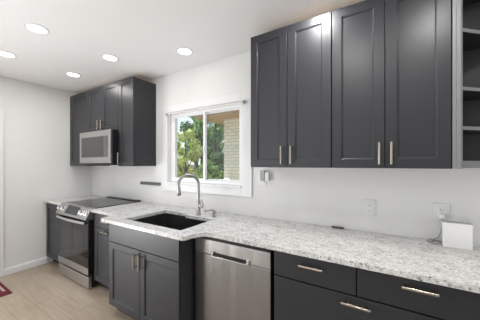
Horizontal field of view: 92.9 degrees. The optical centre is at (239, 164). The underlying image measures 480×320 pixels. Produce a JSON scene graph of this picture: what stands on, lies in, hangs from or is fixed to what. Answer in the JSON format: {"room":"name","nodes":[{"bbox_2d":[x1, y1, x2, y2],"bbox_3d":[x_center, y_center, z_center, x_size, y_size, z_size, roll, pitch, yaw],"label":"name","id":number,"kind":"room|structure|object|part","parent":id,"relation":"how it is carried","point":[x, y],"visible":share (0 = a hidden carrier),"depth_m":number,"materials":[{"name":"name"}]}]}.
{"room":"kitchen","nodes":[
{"label":"kitchen","id":0,"kind":"room"},
{"bbox_2d":[0,76,91,268],"bbox_3d":[-3.690,0.152,1.957,0.150,2.548,4.750,0,0,31],"label":"wall","id":1,"kind":"structure","parent":0,"point":[37,168],"depth_m":3.16,"materials":[{"name":"white paint"}]},
{"bbox_2d":[0,109,3,276],"bbox_3d":[-3.333,0.366,2.518,0.179,2.120,1.000,0,0,31],"label":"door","id":2,"kind":"structure","parent":1,"relation":"in","point":[1,110],"depth_m":2.89,"materials":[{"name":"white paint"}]},
{"bbox_2d":[4,257,46,275],"bbox_3d":[-2.900,1.382,3.103,0.014,0.089,0.448,0,0,31],"label":"baseboard","id":3,"kind":"structure","parent":1,"relation":"attached to","point":[34,263],"depth_m":3.08,"materials":[{"name":"white paint"}]},
{"bbox_2d":[0,261,134,319],"bbox_3d":[-0.887,1.452,0.172,6.795,0.050,4.900,0,0,31],"label":"floor","id":4,"kind":"structure","parent":0,"point":[40,292],"depth_m":2.41,"materials":[{"name":"brown wood"}]},
{"bbox_2d":[0,282,11,296],"bbox_3d":[-2.981,1.422,2.299,0.558,0.008,0.868,0,0,31],"label":"rug","id":5,"kind":"object","parent":4,"relation":"on","point":[4,290],"visible":1,"depth_m":2.55,"materials":[{"name":"red fabric"}]},
{"bbox_2d":[46,203,59,263],"bbox_3d":[-2.407,0.985,3.416,0.526,0.882,0.617,0,0,31],"label":"base cabinet","id":6,"kind":"object","parent":4,"relation":"on","point":[51,219],"visible":0.28,"depth_m":3.20,"materials":[{"name":"grey paint"}]},
{"bbox_2d":[44,195,104,204],"bbox_3d":[-2.412,0.527,3.403,0.532,0.030,0.648,0,0,31],"label":"countertop","id":7,"kind":"structure","parent":6,"relation":"on","point":[58,201],"depth_m":3.31,"materials":[{"name":"white stone"}]},
{"bbox_2d":[56,196,140,288],"bbox_3d":[-1.875,0.961,3.026,0.771,0.930,0.717,0,0,31],"label":"range","id":8,"kind":"object","parent":4,"relation":"on","point":[75,218],"visible":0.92,"depth_m":2.73,"materials":[{"name":"silver metal"}]},
{"bbox_3d":[-2.049,0.669,2.742,0.703,0.031,0.051,0,0,31],"label":"oven handle","id":9,"kind":"part","parent":8,"relation":"part of","materials":[{"name":"silver metal"}]},
{"bbox_3d":[-2.034,0.912,2.767,0.756,0.532,0.004,0,0,31],"label":"oven glass","id":10,"kind":"part","parent":8,"relation":"part of","materials":[{"name":"black glass"}]},
{"bbox_3d":[-2.034,1.220,2.767,0.756,0.077,0.004,0,0,31],"label":"trim","id":11,"kind":"part","parent":8,"relation":"part of","materials":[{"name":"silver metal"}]},
{"bbox_3d":[-2.023,1.347,2.784,0.756,0.132,0.036,0,0,31],"label":"storage drawer","id":12,"kind":"part","parent":8,"relation":"part of","materials":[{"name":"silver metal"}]},
{"bbox_3d":[-2.022,0.570,2.786,0.760,0.133,0.104,0,0,31],"label":"control panel","id":13,"kind":"part","parent":8,"relation":"part of","materials":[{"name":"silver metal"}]},
{"bbox_3d":[-2.023,0.953,2.784,0.756,0.616,0.036,0,0,31],"label":"oven door","id":14,"kind":"part","parent":8,"relation":"part of","materials":[{"name":"black glass"}]},
{"bbox_2d":[67,197,139,207],"bbox_3d":[-1.842,0.508,3.081,0.771,0.005,0.588,0,0,31],"label":"cooktop","id":15,"kind":"object","parent":8,"relation":"in","point":[106,201],"depth_m":3.01,"materials":[{"name":"black glass"}]},
{"bbox_2d":[94,213,108,288],"bbox_3d":[-1.274,0.985,2.705,0.589,0.882,0.660,0,0,31],"label":"base cabinet","id":16,"kind":"object","parent":4,"relation":"on","point":[101,229],"visible":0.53,"depth_m":2.54,"materials":[{"name":"grey paint"}]},
{"bbox_3d":[-1.418,0.629,2.468,0.583,0.150,0.020,0,0,31],"label":"drawer","id":17,"kind":"part","parent":16,"relation":"part of","materials":[{"name":"grey paint"}]},
{"bbox_2d":[91,201,479,293],"bbox_3d":[-0.031,0.527,1.861,3.582,0.030,0.820,0,0,31],"label":"countertop","id":18,"kind":"structure","parent":16,"relation":"on","point":[417,259],"depth_m":1.51,"materials":[{"name":"white stone"}]},
{"bbox_2d":[133,213,207,229],"bbox_3d":[-0.645,0.647,2.153,0.761,0.209,0.506,0,0,31],"label":"sink","id":19,"kind":"object","parent":18,"relation":"in","point":[178,222],"visible":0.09,"depth_m":2.43,"materials":[{"name":"black"}]},
{"bbox_2d":[177,173,203,214],"bbox_3d":[-0.497,0.301,2.285,0.265,0.422,0.087,0,0,-13],"label":"kitchen faucet","id":20,"kind":"object","parent":18,"relation":"on","point":[199,205],"visible":1,"depth_m":2.29,"materials":[{"name":"silver metal"}]},
{"bbox_3d":[-0.513,0.228,2.276,0.230,0.276,0.030,0,0,-23],"label":"spout","id":21,"kind":"part","parent":20,"relation":"part of","materials":[{"name":"silver metal"}]},
{"bbox_2d":[204,209,215,216],"bbox_3d":[-0.290,0.476,2.220,0.118,0.073,0.044,0,0,-14],"label":"soap dispenser","id":22,"kind":"object","parent":18,"relation":"on","point":[213,210],"visible":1,"depth_m":2.21,"materials":[{"name":"silver metal"}]},
{"bbox_2d":[427,214,444,243],"bbox_3d":[1.279,0.420,1.488,0.096,0.186,0.083,0,0,31],"label":"power cord","id":23,"kind":"object","parent":18,"relation":"on","point":[442,216],"visible":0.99,"depth_m":1.49,"materials":[{"name":"grey plastic"}]},
{"bbox_2d":[442,220,472,250],"bbox_3d":[1.326,0.433,1.397,0.135,0.157,0.040,0,0,31],"label":"box","id":24,"kind":"object","parent":18,"relation":"on","point":[458,235],"visible":1,"depth_m":1.38,"materials":[{"name":"white plastic"}]},
{"bbox_3d":[1.326,0.357,1.397,0.131,0.005,0.036,0,0,31],"label":"lid","id":25,"kind":"part","parent":24,"relation":"part of","materials":[{"name":"grey plastic"}]},
{"bbox_2d":[109,224,195,319],"bbox_3d":[-0.661,0.985,2.243,0.930,0.882,0.815,0,0,31],"label":"base cabinet","id":26,"kind":"object","parent":4,"relation":"on","point":[152,276],"visible":0.74,"depth_m":1.87,"materials":[{"name":"grey paint"}]},
{"bbox_3d":[-1.043,1.030,2.060,0.461,0.596,0.020,0,0,31],"label":"door","id":27,"kind":"part","parent":26,"relation":"part of","materials":[{"name":"grey paint"}]},
{"bbox_3d":[-0.889,0.821,1.930,0.016,0.132,0.043,0,0,31],"label":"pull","id":28,"kind":"part","parent":26,"relation":"part of","materials":[{"name":"silver metal"}]},
{"bbox_3d":[-0.830,0.821,1.894,0.016,0.132,0.043,0,0,31],"label":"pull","id":29,"kind":"part","parent":26,"relation":"part of","materials":[{"name":"silver metal"}]},
{"bbox_3d":[-0.646,1.030,1.819,0.461,0.596,0.020,0,0,31],"label":"door","id":30,"kind":"part","parent":26,"relation":"part of","materials":[{"name":"grey paint"}]},
{"bbox_3d":[-0.254,0.985,2.034,0.018,0.882,0.751,0,0,31],"label":"panel","id":31,"kind":"part","parent":26,"relation":"part of","materials":[{"name":"grey paint"}]},
{"bbox_2d":[195,237,274,319],"bbox_3d":[0.073,0.989,1.889,0.644,0.868,0.628,0,0,31],"label":"dishwasher","id":32,"kind":"object","parent":4,"relation":"on","point":[234,281],"visible":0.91,"depth_m":1.62,"materials":[{"name":"silver metal"}]},
{"bbox_3d":[-0.079,0.684,1.621,0.315,0.012,0.013,0,0,31],"label":"handle","id":33,"kind":"part","parent":32,"relation":"part of","materials":[{"name":"silver metal"}]},
{"bbox_2d":[272,250,274,319],"bbox_3d":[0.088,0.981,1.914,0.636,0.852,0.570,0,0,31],"label":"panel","id":34,"kind":"object","parent":32,"relation":"in","point":[273,274],"depth_m":1.52,"materials":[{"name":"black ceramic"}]},
{"bbox_2d":[274,251,479,319],"bbox_3d":[0.793,0.985,1.453,0.998,0.882,0.660,0,0,31],"label":"base cabinet","id":35,"kind":"object","parent":4,"relation":"on","point":[305,288],"visible":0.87,"depth_m":1.23,"materials":[{"name":"black wood"}]},
{"bbox_3d":[0.409,0.601,1.325,0.137,0.016,0.043,0,0,31],"label":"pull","id":36,"kind":"part","parent":35,"relation":"part of","materials":[{"name":"silver metal"}]},
{"bbox_3d":[0.424,0.630,1.352,0.469,0.148,0.020,0,0,31],"label":"drawer","id":37,"kind":"part","parent":35,"relation":"part of","materials":[{"name":"grey paint"}]},
{"bbox_3d":[0.609,0.747,1.204,0.138,0.016,0.043,0,0,31],"label":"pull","id":38,"kind":"part","parent":35,"relation":"part of","materials":[{"name":"silver metal"}]},
{"bbox_3d":[0.649,0.862,1.216,0.994,0.299,0.020,0,0,31],"label":"drawer","id":39,"kind":"part","parent":35,"relation":"part of","materials":[{"name":"grey paint"}]},
{"bbox_3d":[0.853,0.630,1.093,0.518,0.148,0.020,0,0,31],"label":"drawer","id":40,"kind":"part","parent":35,"relation":"part of","materials":[{"name":"grey paint"}]},
{"bbox_3d":[0.837,0.589,1.066,0.137,0.016,0.043,0,0,31],"label":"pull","id":41,"kind":"part","parent":35,"relation":"part of","materials":[{"name":"silver metal"}]},
{"bbox_2d":[0,0,364,93],"bbox_3d":[-0.887,-1.196,0.172,6.795,0.150,4.900,0,0,31],"label":"ceiling","id":42,"kind":"structure","parent":0,"point":[145,36],"depth_m":1.96,"materials":[{"name":"white paint"}]},
{"bbox_2d":[0,50,16,57],"bbox_3d":[-2.381,-1.118,2.322,0.160,0.007,0.160,0,0,31],"label":"recessed light","id":43,"kind":"object","parent":42,"relation":"in","point":[3,53],"visible":1,"depth_m":2.32,"materials":[{"name":"white"}]},
{"bbox_2d":[24,22,49,33],"bbox_3d":[-1.677,-1.118,1.886,0.160,0.007,0.160,0,0,31],"label":"recessed light","id":44,"kind":"object","parent":42,"relation":"in","point":[37,28],"visible":1,"depth_m":1.88,"materials":[{"name":"white plastic"}]},
{"bbox_2d":[65,72,80,76],"bbox_3d":[-2.084,-1.118,2.855,0.160,0.007,0.160,0,0,31],"label":"recessed light","id":45,"kind":"object","parent":42,"relation":"in","point":[72,74],"visible":1,"depth_m":2.84,"materials":[{"name":"white plastic"}]},
{"bbox_2d":[101,54,118,60],"bbox_3d":[-1.365,-1.118,2.402,0.160,0.007,0.160,0,0,31],"label":"recessed light","id":46,"kind":"object","parent":42,"relation":"in","point":[109,57],"visible":1,"depth_m":2.39,"materials":[{"name":"white"}]},
{"bbox_2d":[176,47,192,54],"bbox_3d":[-0.549,-1.118,2.265,0.160,0.007,0.160,0,0,31],"label":"recessed light","id":47,"kind":"object","parent":42,"relation":"in","point":[181,50],"visible":1,"depth_m":2.26,"materials":[{"name":"white paint"}]},
{"bbox_2d":[92,51,479,246],"bbox_3d":[0.344,0.152,2.203,6.495,2.548,0.150,0,0,31],"label":"wall","id":48,"kind":"structure","parent":0,"point":[405,198],"depth_m":1.95,"materials":[{"name":"white paint"}]},
{"bbox_2d":[70,91,109,165],"bbox_3d":[-2.329,-0.512,3.543,0.524,1.075,0.325,0,0,31],"label":"upper cabinet","id":49,"kind":"object","parent":48,"relation":"attached to","point":[78,102],"visible":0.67,"depth_m":3.44,"materials":[{"name":"grey paint"}]},
{"bbox_3d":[-2.408,-0.511,3.413,0.520,1.073,0.020,0,0,31],"label":"door","id":50,"kind":"part","parent":49,"relation":"part of","materials":[{"name":"grey paint"}]},
{"bbox_2d":[87,81,117,131],"bbox_3d":[-1.787,-0.742,3.190,0.762,0.615,0.368,0,0,31],"label":"upper cabinet","id":51,"kind":"object","parent":48,"relation":"attached to","point":[102,102],"visible":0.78,"depth_m":3.05,"materials":[{"name":"grey paint"}]},
{"bbox_3d":[-2.018,-0.741,3.176,0.377,0.613,0.020,0,0,31],"label":"door","id":52,"kind":"part","parent":51,"relation":"part of","materials":[{"name":"grey paint"}]},
{"bbox_2d":[80,129,117,164],"bbox_3d":[-1.804,-0.210,3.163,0.758,0.442,0.422,0,0,31],"label":"microwave","id":53,"kind":"object","parent":51,"relation":"attached to","point":[100,147],"visible":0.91,"depth_m":2.91,"materials":[{"name":"silver metal"}]},
{"bbox_3d":[-1.692,-0.741,2.979,0.377,0.613,0.020,0,0,31],"label":"door","id":54,"kind":"part","parent":51,"relation":"part of","materials":[{"name":"grey paint"}]},
{"bbox_2d":[117,76,155,165],"bbox_3d":[-1.326,-0.512,2.911,0.308,1.075,0.368,0,0,31],"label":"upper cabinet","id":55,"kind":"object","parent":48,"relation":"attached to","point":[136,96],"visible":1,"depth_m":2.82,"materials":[{"name":"grey paint"}]},
{"bbox_3d":[-1.394,-0.511,2.798,0.305,1.073,0.020,0,0,31],"label":"door","id":56,"kind":"part","parent":55,"relation":"part of","materials":[{"name":"grey paint"}]},
{"bbox_2d":[140,181,160,185],"bbox_3d":[-1.195,0.258,3.036,0.400,0.038,0.020,0,0,31],"label":"knife strip","id":57,"kind":"object","parent":48,"relation":"attached to","point":[141,182],"visible":1,"depth_m":3.01,"materials":[{"name":"grey metal"}]},
{"bbox_2d":[163,90,251,196],"bbox_3d":[-0.404,-0.201,2.609,1.275,1.055,0.130,0,0,31],"label":"window","id":58,"kind":"structure","parent":48,"relation":"in","point":[242,187],"depth_m":2.54,"materials":[{"name":"white plastic"}]},
{"bbox_3d":[-0.613,-0.204,2.752,0.520,0.778,0.027,0,0,31],"label":"sash","id":59,"kind":"part","parent":58,"relation":"part of","materials":[{"name":"white plastic"}]},
{"bbox_3d":[-0.442,0.231,2.591,1.080,0.022,0.060,0,0,31],"label":"sill","id":60,"kind":"part","parent":58,"relation":"part of","materials":[{"name":"white paint"}]},
{"bbox_2d":[165,100,245,115],"bbox_3d":[-0.430,-0.614,2.537,1.133,0.038,0.047,0,0,31],"label":"curtain rod","id":61,"kind":"object","parent":58,"relation":"attached to","point":[243,101],"visible":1,"depth_m":2.47,"materials":[{"name":"white metal"}]},
{"bbox_3d":[-0.196,-0.204,2.538,0.505,0.778,0.027,0,0,31],"label":"sash","id":62,"kind":"part","parent":58,"relation":"part of","materials":[{"name":"white plastic"}]},
{"bbox_2d":[258,171,265,184],"bbox_3d":[0.209,0.135,2.191,0.090,0.135,0.010,0,0,31],"label":"wall outlet","id":63,"kind":"object","parent":48,"relation":"attached to","point":[259,181],"visible":0.52,"depth_m":2.20,"materials":[{"name":"white plastic"}]},
{"bbox_2d":[260,170,268,180],"bbox_3d":[0.234,0.110,2.149,0.083,0.098,0.034,0,0,31],"label":"plug adapter","id":64,"kind":"object","parent":63,"relation":"attached to","point":[264,176],"visible":1,"depth_m":2.14,"materials":[{"name":"grey plastic"}]},
{"bbox_2d":[265,172,268,180],"bbox_3d":[0.255,0.116,2.139,0.037,0.082,0.029,0,0,31],"label":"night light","id":65,"kind":"object","parent":64,"relation":"attached to","point":[266,173],"depth_m":2.12,"materials":[{"name":"white plastic"}]},
{"bbox_2d":[251,12,331,167],"bbox_3d":[0.429,-0.512,1.848,0.629,1.075,0.368,0,0,31],"label":"upper cabinet","id":66,"kind":"object","parent":48,"relation":"attached to","point":[291,65],"visible":0.93,"depth_m":1.70,"materials":[{"name":"grey paint"}]},
{"bbox_3d":[0.226,-0.511,1.817,0.311,1.073,0.020,0,0,31],"label":"door","id":67,"kind":"part","parent":66,"relation":"part of","materials":[{"name":"grey paint"}]},
{"bbox_3d":[0.313,-0.069,1.728,0.016,0.134,0.043,0,0,31],"label":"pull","id":68,"kind":"part","parent":66,"relation":"part of","materials":[{"name":"silver metal"}]},
{"bbox_3d":[0.377,-0.069,1.689,0.016,0.134,0.043,0,0,31],"label":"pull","id":69,"kind":"part","parent":66,"relation":"part of","materials":[{"name":"silver metal"}]},
{"bbox_3d":[0.496,-0.511,1.654,0.311,1.073,0.020,0,0,31],"label":"door","id":70,"kind":"part","parent":66,"relation":"part of","materials":[{"name":"grey paint"}]},
{"bbox_2d":[363,199,375,216],"bbox_3d":[0.977,0.331,1.725,0.085,0.125,0.010,0,0,31],"label":"wall outlet","id":71,"kind":"object","parent":48,"relation":"attached to","point":[369,206],"visible":1,"depth_m":1.72,"materials":[{"name":"white plastic"}]},
{"bbox_2d":[366,203,371,212],"bbox_3d":[0.976,0.331,1.723,0.038,0.076,0.003,0,0,31],"label":"receptacle","id":72,"kind":"object","parent":71,"relation":"attached to","point":[368,205],"depth_m":1.72,"materials":[{"name":"white plastic"}]},
{"bbox_2d":[332,0,450,168],"bbox_3d":[0.964,-0.512,1.524,0.614,1.075,0.368,0,0,31],"label":"upper cabinet","id":73,"kind":"object","parent":48,"relation":"attached to","point":[391,59],"visible":1,"depth_m":1.38,"materials":[{"name":"grey paint"}]},
{"bbox_3d":[0.764,-0.511,1.491,0.303,1.073,0.020,0,0,31],"label":"door","id":74,"kind":"part","parent":73,"relation":"part of","materials":[{"name":"grey paint"}]},
{"bbox_3d":[0.853,-0.067,1.401,0.016,0.134,0.043,0,0,31],"label":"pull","id":75,"kind":"part","parent":73,"relation":"part of","materials":[{"name":"silver metal"}]},
{"bbox_3d":[0.906,-0.067,1.369,0.016,0.134,0.043,0,0,31],"label":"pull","id":76,"kind":"part","parent":73,"relation":"part of","materials":[{"name":"silver metal"}]},
{"bbox_3d":[1.027,-0.511,1.332,0.303,1.073,0.020,0,0,31],"label":"door","id":77,"kind":"part","parent":73,"relation":"part of","materials":[{"name":"grey paint"}]},
{"bbox_2d":[433,203,449,221],"bbox_3d":[1.333,0.321,1.510,0.085,0.125,0.010,0,0,31],"label":"wall outlet","id":78,"kind":"object","parent":48,"relation":"attached to","point":[438,208],"visible":0.9,"depth_m":1.51,"materials":[{"name":"white plastic"}]},
{"bbox_2d":[438,207,444,217],"bbox_3d":[1.331,0.321,1.507,0.038,0.076,0.003,0,0,31],"label":"receptacle","id":79,"kind":"object","parent":78,"relation":"attached to","point":[441,210],"depth_m":1.51,"materials":[{"name":"white plastic"}]},
{"bbox_2d":[451,0,479,168],"bbox_3d":[1.397,-0.511,1.287,0.364,1.072,0.323,0,0,31],"label":"open shelf unit","id":80,"kind":"object","parent":48,"relation":"attached to","point":[465,14],"visible":0.68,"depth_m":1.30,"materials":[{"name":"grey paint"}]},
{"bbox_3d":[1.248,-0.511,1.377,0.016,1.072,0.323,0,0,31],"label":"panel","id":81,"kind":"part","parent":80,"relation":"part of","materials":[{"name":"grey paint"}]},
{"bbox_3d":[1.402,-1.024,1.288,0.337,0.043,0.294,0,0,31],"label":"panel","id":82,"kind":"part","parent":80,"relation":"part of","materials":[{"name":"grey wood"}]},
{"bbox_3d":[1.401,-0.196,1.286,0.337,0.019,0.298,0,0,31],"label":"shelf","id":83,"kind":"part","parent":80,"relation":"part of","materials":[{"name":"grey wood"}]},
{"bbox_3d":[1.401,-0.410,1.286,0.337,0.019,0.298,0,0,31],"label":"shelf","id":84,"kind":"part","parent":80,"relation":"part of","materials":[{"name":"grey wood"}]},
{"bbox_3d":[1.401,-0.727,1.286,0.337,0.019,0.298,0,0,31],"label":"shelf","id":85,"kind":"part","parent":80,"relation":"part of","materials":[{"name":"grey wood"}]},
{"bbox_3d":[1.402,0.002,1.288,0.337,0.040,0.294,0,0,31],"label":"panel","id":86,"kind":"part","parent":80,"relation":"part of","materials":[{"name":"grey paint"}]},
{"bbox_3d":[1.485,-0.511,1.416,0.347,1.070,0.010,0,0,31],"label":"panel","id":87,"kind":"part","parent":80,"relation":"part of","materials":[{"name":"grey wood"}]},
{"label":"outside","id":88,"kind":"structure","parent":0,"visible":0},
{"bbox_3d":[8.500,1.801,23.685,70.000,0.150,44.650,0,0,31],"label":"ground","id":89,"kind":"structure","parent":88,"visible":0},
{"bbox_2d":[177,147,190,170],"bbox_3d":[-3.004,0.813,11.255,1.381,3.402,1.399,0,0,31],"label":"tree","id":90,"kind":"object","parent":89,"relation":"on","point":[180,151],"visible":0.09,"depth_m":10.96,"materials":[{"name":"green plant"}]},
{"bbox_2d":[177,128,202,177],"bbox_3d":[-2.276,0.303,9.527,1.534,3.632,1.307,0,0,-21],"label":"tree","id":91,"kind":"object","parent":89,"relation":"on","point":[194,153],"visible":0.36,"depth_m":9.50,"materials":[{"name":"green plant"}]},
{"bbox_2d":[184,116,212,172],"bbox_3d":[-2.393,-0.537,13.223,1.984,6.029,1.770,0,0,31],"label":"tree","id":92,"kind":"object","parent":89,"relation":"on","point":[198,123],"visible":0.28,"depth_m":12.88,"materials":[{"name":"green plant"}]},
{"bbox_2d":[179,118,223,175],"bbox_3d":[-2.986,-1.715,17.979,3.481,8.028,3.225,0,0,-17],"label":"tree","id":93,"kind":"object","parent":89,"relation":"on","point":[184,126],"visible":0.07,"depth_m":18.04,"materials":[{"name":"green plant"}]},
{"bbox_2d":[195,159,223,178],"bbox_3d":[-1.140,0.901,7.606,1.045,2.131,1.040,0,0,31],"label":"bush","id":94,"kind":"object","parent":89,"relation":"on","point":[213,172],"visible":0.21,"depth_m":7.50,"materials":[{"name":"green plant"}]},
{"bbox_2d":[199,121,223,179],"bbox_3d":[-2.095,-1.797,22.013,4.107,8.825,3.955,0,0,31],"label":"tree","id":95,"kind":"object","parent":89,"relation":"on","point":[221,128],"visible":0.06,"depth_m":21.34,"materials":[{"name":"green plant"}]},
{"bbox_2d":[201,123,223,178],"bbox_3d":[-1.160,-0.763,11.273,1.543,5.211,1.533,0,0,31],"label":"tree","id":96,"kind":"object","parent":89,"relation":"on","point":[216,157],"visible":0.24,"depth_m":10.92,"materials":[{"name":"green plant"}]},
{"bbox_2d":[195,110,238,179],"bbox_3d":[2.974,-0.224,5.170,7.070,3.900,3.950,0,0,31],"label":"neighbouring house","id":97,"kind":"structure","parent":89,"relation":"on","point":[229,119],"depth_m":5.35,"materials":[{"name":"brick"}]}
]}

